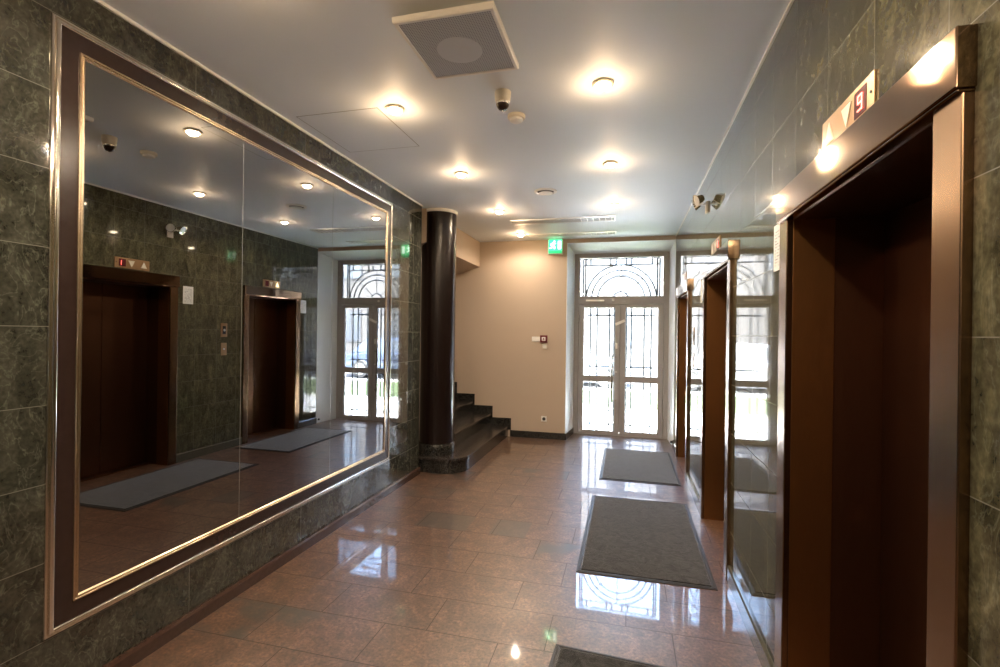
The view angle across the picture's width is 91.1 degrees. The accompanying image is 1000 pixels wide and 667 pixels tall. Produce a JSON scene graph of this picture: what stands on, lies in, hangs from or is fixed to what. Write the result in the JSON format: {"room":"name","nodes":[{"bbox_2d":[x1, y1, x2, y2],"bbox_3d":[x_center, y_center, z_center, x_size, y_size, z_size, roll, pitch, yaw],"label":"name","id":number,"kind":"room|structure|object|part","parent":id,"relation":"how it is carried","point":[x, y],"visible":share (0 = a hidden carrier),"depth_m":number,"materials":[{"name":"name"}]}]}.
{"room":"elevator lobby","nodes":[
{"label":"elevator lobby","id":0,"kind":"room"},
{"bbox_2d":[0,0,421,666],"bbox_3d":[-1.955,0.046,1.361,0.200,2.857,8.060,1,0,14],"label":"wall","id":1,"kind":"structure","parent":0,"point":[98,639],"depth_m":1.86,"materials":[{"name":"green stone"}]},
{"bbox_2d":[42,12,392,640],"bbox_3d":[-1.363,-0.022,3.217,0.017,2.388,2.802,1,0,14],"label":"wall mirror","id":2,"kind":"object","parent":1,"relation":"attached to","point":[219,294],"visible":1,"depth_m":2.43,"materials":[{"name":"mirror"}]},
{"bbox_3d":[-1.585,-0.025,2.379,0.004,2.188,0.865,1,0,14],"label":"mirror pane","id":3,"kind":"part","parent":2,"relation":"part of","materials":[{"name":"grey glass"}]},
{"bbox_3d":[-1.367,-0.022,3.226,0.004,2.188,0.878,1,0,14],"label":"mirror pane","id":4,"kind":"part","parent":2,"relation":"part of","materials":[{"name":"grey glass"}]},
{"bbox_3d":[-1.150,-0.018,4.066,0.004,2.188,0.850,1,0,14],"label":"mirror pane","id":5,"kind":"part","parent":2,"relation":"part of","materials":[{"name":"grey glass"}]},
{"bbox_2d":[93,0,422,206],"bbox_3d":[-1.833,-1.374,1.335,0.012,0.014,8.060,1,0,14],"label":"trim","id":6,"kind":"structure","parent":1,"relation":"attached to","point":[100,2],"depth_m":2.66,"materials":[{"name":"white paint"}]},
{"bbox_2d":[102,467,420,666],"bbox_3d":[-1.865,1.441,1.333,0.024,0.070,8.060,1,0,14],"label":"baseboard","id":7,"kind":"structure","parent":1,"relation":"attached to","point":[146,647],"depth_m":2.78,"materials":[{"name":"brown stone"}]},
{"bbox_2d":[419,251,421,426],"bbox_3d":[-1.379,0.056,6.467,1.300,2.857,2.156,1,0,14],"label":"wall","id":8,"kind":"structure","parent":0,"point":[421,251],"depth_m":5.66,"materials":[{"name":"green stone"}]},
{"bbox_2d":[102,0,789,241],"bbox_3d":[-0.790,-1.492,2.069,4.600,0.250,10.401,1,0,14],"label":"ceiling","id":9,"kind":"structure","parent":0,"point":[680,71],"depth_m":2.72,"materials":[{"name":"white paint"}]},
{"bbox_2d":[297,107,418,151],"bbox_3d":[-0.938,-1.367,3.338,0.568,0.002,0.626,1,0,14],"label":"ceiling hatch","id":10,"kind":"object","parent":9,"relation":"attached to","point":[369,129],"visible":1,"depth_m":3.29,"materials":[{"name":"white paint"}]},
{"bbox_2d":[385,105,403,114],"bbox_3d":[-0.637,-1.346,2.970,0.112,0.036,0.112,1,0,14],"label":"recessed light","id":11,"kind":"object","parent":9,"relation":"in","point":[393,109],"visible":1,"depth_m":2.95,"materials":[{"name":"beige plastic"}]},
{"bbox_3d":[-0.637,-1.344,2.970,0.076,0.032,0.076,1,0,14],"label":"bulb","id":12,"kind":"part","parent":11,"relation":"part of","materials":[{"name":"beige glass"}]},
{"bbox_2d":[392,1,518,79],"bbox_3d":[-0.181,-1.331,2.244,0.445,0.056,0.475,1,0,14],"label":"vent box","id":13,"kind":"object","parent":9,"relation":"attached to","point":[472,39],"visible":1,"depth_m":2.19,"materials":[{"name":"beige plastic"}]},
{"bbox_2d":[455,172,467,177],"bbox_3d":[-0.329,-1.341,4.164,0.112,0.036,0.112,1,0,14],"label":"recessed light","id":14,"kind":"object","parent":9,"relation":"in","point":[459,174],"visible":1,"depth_m":4.14,"materials":[{"name":"beige glass"}]},
{"bbox_3d":[-0.329,-1.339,4.164,0.076,0.032,0.076,1,0,14],"label":"bulb","id":15,"kind":"part","parent":14,"relation":"part of","materials":[{"name":"beige glass"}]},
{"bbox_2d":[494,210,503,213],"bbox_3d":[-0.006,-1.337,5.414,0.112,0.036,0.112,1,0,14],"label":"recessed light","id":16,"kind":"object","parent":9,"relation":"in","point":[496,211],"visible":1,"depth_m":5.39,"materials":[{"name":"beige glass"}]},
{"bbox_2d":[495,88,510,111],"bbox_3d":[0.016,-1.303,2.758,0.092,0.105,0.092,1,0,14],"label":"ceiling camera","id":17,"kind":"object","parent":9,"relation":"attached to","point":[502,95],"visible":1,"depth_m":2.73,"materials":[{"name":"beige plastic"}]},
{"bbox_2d":[508,112,524,123],"bbox_3d":[0.102,-1.333,3.051,0.110,0.044,0.110,1,0,14],"label":"smoke detector","id":18,"kind":"object","parent":9,"relation":"attached to","point":[513,117],"visible":1,"depth_m":3.02,"materials":[{"name":"beige plastic"}]},
{"bbox_2d":[534,188,556,194],"bbox_3d":[0.433,-1.337,4.654,0.216,0.026,0.216,1,0,14],"label":"smoke detector","id":19,"kind":"object","parent":9,"relation":"attached to","point":[541,191],"visible":1,"depth_m":4.62,"materials":[{"name":"white plastic"}]},
{"bbox_2d":[510,215,615,224],"bbox_3d":[0.741,-1.339,5.814,1.227,0.012,0.210,1,0,14],"label":"ceiling vent","id":20,"kind":"object","parent":9,"relation":"in","point":[592,218],"visible":1,"depth_m":5.79,"materials":[{"name":"metal"}]},
{"bbox_2d":[526,231,615,236],"bbox_3d":[0.954,-1.336,6.616,1.190,0.012,0.160,1,0,14],"label":"ceiling vent","id":21,"kind":"object","parent":9,"relation":"in","point":[602,232],"visible":1,"depth_m":6.59,"materials":[{"name":"metal"}]},
{"bbox_2d":[592,78,613,90],"bbox_3d":[0.554,-1.331,2.640,0.112,0.036,0.112,1,0,14],"label":"recessed light","id":22,"kind":"object","parent":9,"relation":"in","point":[603,84],"visible":1,"depth_m":2.62,"materials":[{"name":"beige glass"}]},
{"bbox_3d":[0.554,-1.329,2.640,0.076,0.032,0.076,1,0,14],"label":"bulb","id":23,"kind":"part","parent":22,"relation":"part of","materials":[{"name":"beige glass"}]},
{"bbox_2d":[603,161,617,167],"bbox_3d":[0.871,-1.326,3.870,0.112,0.036,0.112,1,0,14],"label":"recessed light","id":24,"kind":"object","parent":9,"relation":"in","point":[610,164],"visible":1,"depth_m":3.84,"materials":[{"name":"beige glass"}]},
{"bbox_3d":[0.871,-1.324,3.870,0.076,0.032,0.076,1,0,14],"label":"bulb","id":25,"kind":"part","parent":24,"relation":"part of","materials":[{"name":"beige glass"}]},
{"bbox_2d":[609,203,619,207],"bbox_3d":[1.183,-1.321,5.080,0.112,0.036,0.112,1,0,14],"label":"recessed light","id":26,"kind":"object","parent":9,"relation":"in","point":[613,205],"visible":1,"depth_m":5.05,"materials":[{"name":"beige glass"}]},
{"bbox_2d":[132,433,761,666],"bbox_3d":[-0.750,1.641,2.382,4.600,0.300,11.051,1,0,14],"label":"floor","id":27,"kind":"structure","parent":0,"point":[476,566],"depth_m":2.85,"materials":[{"name":"brown tile"}]},
{"bbox_2d":[419,389,508,473],"bbox_3d":[-0.973,0.995,6.384,1.750,0.990,2.106,1,0,14],"label":"staircase","id":28,"kind":"structure","parent":27,"relation":"on","point":[474,435],"depth_m":6.06,"materials":[{"name":"stone"}]},
{"bbox_2d":[419,208,457,455],"bbox_3d":[-0.697,-0.018,5.524,0.414,2.692,0.414,1,0,14],"label":"round column","id":29,"kind":"structure","parent":28,"relation":"on","point":[438,278],"depth_m":5.36,"materials":[{"name":"stone"}]},
{"bbox_2d":[548,644,664,666],"bbox_3d":[0.431,1.501,1.520,0.832,0.010,1.526,1,0,18],"label":"entrance mat","id":30,"kind":"object","parent":27,"relation":"on","point":[562,656],"visible":1,"depth_m":2.25,"materials":[{"name":"black rubber"}]},
{"bbox_2d":[599,448,681,485],"bbox_3d":[1.599,1.518,5.691,0.812,0.010,1.433,1,0,14],"label":"entrance mat","id":31,"kind":"object","parent":27,"relation":"on","point":[650,467],"visible":1,"depth_m":5.54,"materials":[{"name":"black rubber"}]},
{"bbox_2d":[576,495,717,590],"bbox_3d":[1.073,1.510,3.736,0.832,0.010,1.526,1,0,14],"label":"entrance mat","id":32,"kind":"object","parent":27,"relation":"on","point":[635,539],"visible":1,"depth_m":3.50,"materials":[{"name":"black rubber"}]},
{"bbox_2d":[421,208,479,274],"bbox_3d":[-1.170,-1.001,6.489,1.268,0.737,2.016,1,0,14],"label":"beam","id":33,"kind":"structure","parent":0,"point":[467,247],"depth_m":6.71,"materials":[{"name":"beige paint"}]},
{"bbox_2d":[454,235,675,435],"bbox_3d":[0.390,0.080,7.462,4.231,2.857,0.655,1,0,14],"label":"wall","id":34,"kind":"structure","parent":0,"point":[517,293],"depth_m":7.16,"materials":[{"name":"beige paint"}]},
{"bbox_2d":[454,382,573,439],"bbox_3d":[-0.218,0.955,7.536,2.637,1.090,0.528,1,0,14],"label":"baseboard","id":35,"kind":"structure","parent":34,"relation":"attached to","point":[458,396],"depth_m":7.19,"materials":[{"name":"stone"}]},
{"bbox_2d":[532,337,539,341],"bbox_3d":[0.521,0.080,7.084,0.122,0.070,0.012,1,0,14],"label":"wall plate","id":36,"kind":"object","parent":34,"relation":"attached to","point":[533,338],"visible":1,"depth_m":7.08,"materials":[{"name":"white plastic"}]},
{"bbox_2d":[540,335,547,342],"bbox_3d":[0.628,0.079,7.039,0.102,0.105,0.046,1,0,14],"label":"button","id":37,"kind":"object","parent":34,"relation":"attached to","point":[543,338],"visible":1,"depth_m":7.02,"materials":[{"name":"red plastic"}]},
{"bbox_2d":[541,416,546,421],"bbox_3d":[0.631,1.226,7.049,0.080,0.080,0.016,1,0,14],"label":"wall socket","id":38,"kind":"object","parent":34,"relation":"attached to","point":[543,418],"visible":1,"depth_m":7.04,"materials":[{"name":"white plastic"}]},
{"bbox_2d":[548,239,562,254],"bbox_3d":[0.791,-1.232,6.984,0.204,0.210,0.080,1,0,14],"label":"exit sign","id":39,"kind":"object","parent":34,"relation":"attached to","point":[555,246],"visible":1,"depth_m":6.95,"materials":[{"name":"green plastic"}]},
{"bbox_2d":[565,239,675,444],"bbox_3d":[1.730,0.123,7.117,1.468,2.804,0.654,1,0,14],"label":"trim","id":40,"kind":"structure","parent":34,"relation":"attached to","point":[646,245],"depth_m":7.04,"materials":[{"name":"white paint"}]},
{"bbox_2d":[573,251,669,438],"bbox_3d":[1.791,0.162,7.320,1.370,2.728,0.205,1,0,14],"label":"door","id":41,"kind":"structure","parent":34,"relation":"in","point":[619,379],"depth_m":7.31,"materials":[{"name":"grey paint"}]},
{"bbox_2d":[586,308,614,430],"bbox_3d":[1.529,0.533,7.479,0.423,1.880,0.022,1,0,14],"label":"grille","id":42,"kind":"object","parent":41,"relation":"attached to","point":[590,314],"depth_m":7.48,"materials":[{"name":"grey metal"}]},
{"bbox_3d":[1.688,0.670,7.279,0.106,0.710,0.029,1,0,-30],"label":"pull handle","id":43,"kind":"part","parent":41,"relation":"part of","materials":[{"name":"metal"}]},
{"bbox_2d":[582,257,660,296],"bbox_3d":[1.826,-0.821,7.408,1.146,0.651,0.024,1,0,14],"label":"grille","id":44,"kind":"object","parent":41,"relation":"attached to","point":[658,263],"depth_m":7.40,"materials":[{"name":"grey metal"}]},
{"bbox_2d":[624,308,654,432],"bbox_3d":[2.088,0.540,7.335,0.423,1.880,0.022,1,0,14],"label":"grille","id":45,"kind":"object","parent":41,"relation":"attached to","point":[627,315],"depth_m":7.32,"materials":[{"name":"grey metal"}]},
{"bbox_2d":[674,0,999,666],"bbox_3d":[1.345,0.090,1.951,0.370,2.857,10.851,1,0,14],"label":"wall","id":46,"kind":"structure","parent":0,"point":[822,51],"depth_m":1.90,"materials":[{"name":"green stone"}]},
{"bbox_2d":[675,279,689,479],"bbox_3d":[2.255,0.484,5.585,0.396,2.095,1.159,1,0,14],"label":"doorway","id":47,"kind":"structure","parent":46,"relation":"in","point":[683,291],"depth_m":6.08,"materials":[{"name":"brown metal"}]},
{"bbox_2d":[682,272,685,282],"bbox_3d":[2.095,-0.630,5.583,0.009,0.104,0.345,1,0,14],"label":"indicator","id":48,"kind":"object","parent":46,"relation":"attached to","point":[684,274],"visible":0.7,"depth_m":5.59,"materials":[{"name":"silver metal"}]},
{"bbox_2d":[692,327,693,344],"bbox_3d":[1.876,0.026,4.773,0.012,0.170,0.100,1,0,14],"label":"panel","id":49,"kind":"object","parent":46,"relation":"attached to","point":[693,327],"visible":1,"depth_m":4.75,"materials":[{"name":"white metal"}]},
{"bbox_2d":[692,353,693,368],"bbox_3d":[1.875,0.264,4.772,0.009,0.155,0.090,1,0,14],"label":"switch panel","id":50,"kind":"object","parent":46,"relation":"attached to","point":[692,353],"visible":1,"depth_m":4.73,"materials":[{"name":"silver metal"}]},
{"bbox_2d":[691,195,707,213],"bbox_3d":[1.645,-1.056,4.041,0.122,0.137,0.250,1,0,14],"label":"lamp","id":51,"kind":"object","parent":46,"relation":"attached to","point":[698,200],"visible":1,"depth_m":3.99,"materials":[{"name":"beige plastic"}]},
{"bbox_3d":[1.696,-1.034,4.028,0.016,0.095,0.070,1,0,14],"label":"wall plate","id":52,"kind":"part","parent":51,"relation":"part of","materials":[{"name":"beige plastic"}]},
{"bbox_2d":[711,235,720,255],"bbox_3d":[1.590,-0.638,3.623,0.009,0.104,0.365,1,0,14],"label":"indicator","id":53,"kind":"object","parent":46,"relation":"attached to","point":[716,244],"visible":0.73,"depth_m":3.58,"materials":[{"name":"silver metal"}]},
{"bbox_2d":[699,240,733,580],"bbox_3d":[1.724,0.476,3.527,0.396,2.095,1.159,1,0,14],"label":"doorway","id":54,"kind":"structure","parent":46,"relation":"in","point":[717,272],"depth_m":4.00,"materials":[{"name":"brown metal"}]},
{"bbox_2d":[672,440,773,666],"bbox_3d":[1.058,1.466,1.682,0.016,0.098,10.196,1,0,14],"label":"baseboard","id":55,"kind":"structure","parent":46,"relation":"attached to","point":[762,652],"depth_m":2.55,"materials":[{"name":"grey stone"}]},
{"bbox_2d":[675,0,793,235],"bbox_3d":[1.098,-1.336,1.682,0.010,0.012,10.196,1,0,14],"label":"trim","id":56,"kind":"structure","parent":46,"relation":"attached to","point":[791,1],"depth_m":2.65,"materials":[{"name":"white paint"}]},
{"bbox_2d":[774,224,779,271],"bbox_3d":[1.200,-0.373,2.114,0.003,0.200,0.134,1,0,14],"label":"paper notice","id":57,"kind":"object","parent":46,"relation":"attached to","point":[777,227],"visible":0.57,"depth_m":2.14,"materials":[{"name":"white paper"}]},
{"bbox_2d":[822,69,876,151],"bbox_3d":[1.034,-0.646,1.468,0.009,0.104,0.355,1,0,14],"label":"indicator","id":58,"kind":"object","parent":46,"relation":"attached to","point":[863,97],"visible":0.81,"depth_m":1.43,"materials":[{"name":"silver metal"}]},
{"bbox_2d":[774,23,977,666],"bbox_3d":[1.186,0.469,1.440,0.396,2.095,1.159,1,0,14],"label":"doorway","id":59,"kind":"structure","parent":46,"relation":"in","point":[876,258],"depth_m":1.78,"materials":[{"name":"brown metal"}]},
{"bbox_3d":[1.410,0.521,1.640,0.027,1.973,0.496,1,0,14],"label":"door panel","id":60,"kind":"part","parent":59,"relation":"part of","materials":[{"name":"brown metal"}]},
{"label":"outside","id":61,"kind":"structure","parent":0,"visible":0},
{"bbox_2d":[583,411,656,432],"bbox_3d":[2.268,1.803,8.884,60.000,0.300,3.049,1,0,14],"label":"pavement","id":62,"kind":"structure","parent":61,"point":[636,418],"depth_m":9.29,"materials":[{"name":"grey concrete"}]},
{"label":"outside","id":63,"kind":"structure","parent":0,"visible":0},
{"bbox_2d":[583,390,656,410],"bbox_3d":[3.099,1.786,12.103,60.000,0.360,3.600,1,0,14],"label":"lawn","id":64,"kind":"structure","parent":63,"point":[602,396],"depth_m":11.94,"materials":[{"name":"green plant"}]},
{"bbox_2d":[583,388,656,413],"bbox_3d":[3.109,1.676,12.137,60.000,0.180,3.830,1,0,14],"label":"kerb","id":65,"kind":"object","parent":64,"relation":"on","point":[600,389],"depth_m":10.44,"materials":[{"name":"grey concrete"}]},
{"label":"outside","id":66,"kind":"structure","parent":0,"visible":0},
{"bbox_2d":[580,257,663,367],"bbox_3d":[7.486,-3.281,28.857,48.600,10.020,8.400,1,0,14],"label":"building","id":67,"kind":"structure","parent":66,"point":[627,284],"depth_m":25.12,"materials":[{"name":"grey concrete"}]},
{"bbox_3d":[6.431,-3.956,25.135,1.080,1.740,0.060,1,0,14],"label":"pane","id":68,"kind":"part","parent":67,"relation":"part of","materials":[{"name":"clear glass"}]},
{"bbox_3d":[6.383,-0.256,25.134,1.080,1.740,0.060,1,0,14],"label":"pane","id":69,"kind":"part","parent":67,"relation":"part of","materials":[{"name":"clear glass"}]},
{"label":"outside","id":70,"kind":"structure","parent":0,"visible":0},
{"bbox_2d":[583,369,656,390],"bbox_3d":[4.896,1.852,19.075,60.000,0.280,10.600,1,0,14],"label":"road","id":71,"kind":"structure","parent":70,"point":[636,372],"depth_m":16.53,"materials":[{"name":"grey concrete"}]},
{"bbox_2d":[583,346,632,387],"bbox_3d":[2.216,0.950,16.362,4.243,1.448,1.790,1,0,14],"label":"parked car","id":72,"kind":"object","parent":71,"relation":"on","point":[602,360],"visible":0.17,"depth_m":15.28,"materials":[{"name":"silver metal"}]}
]}

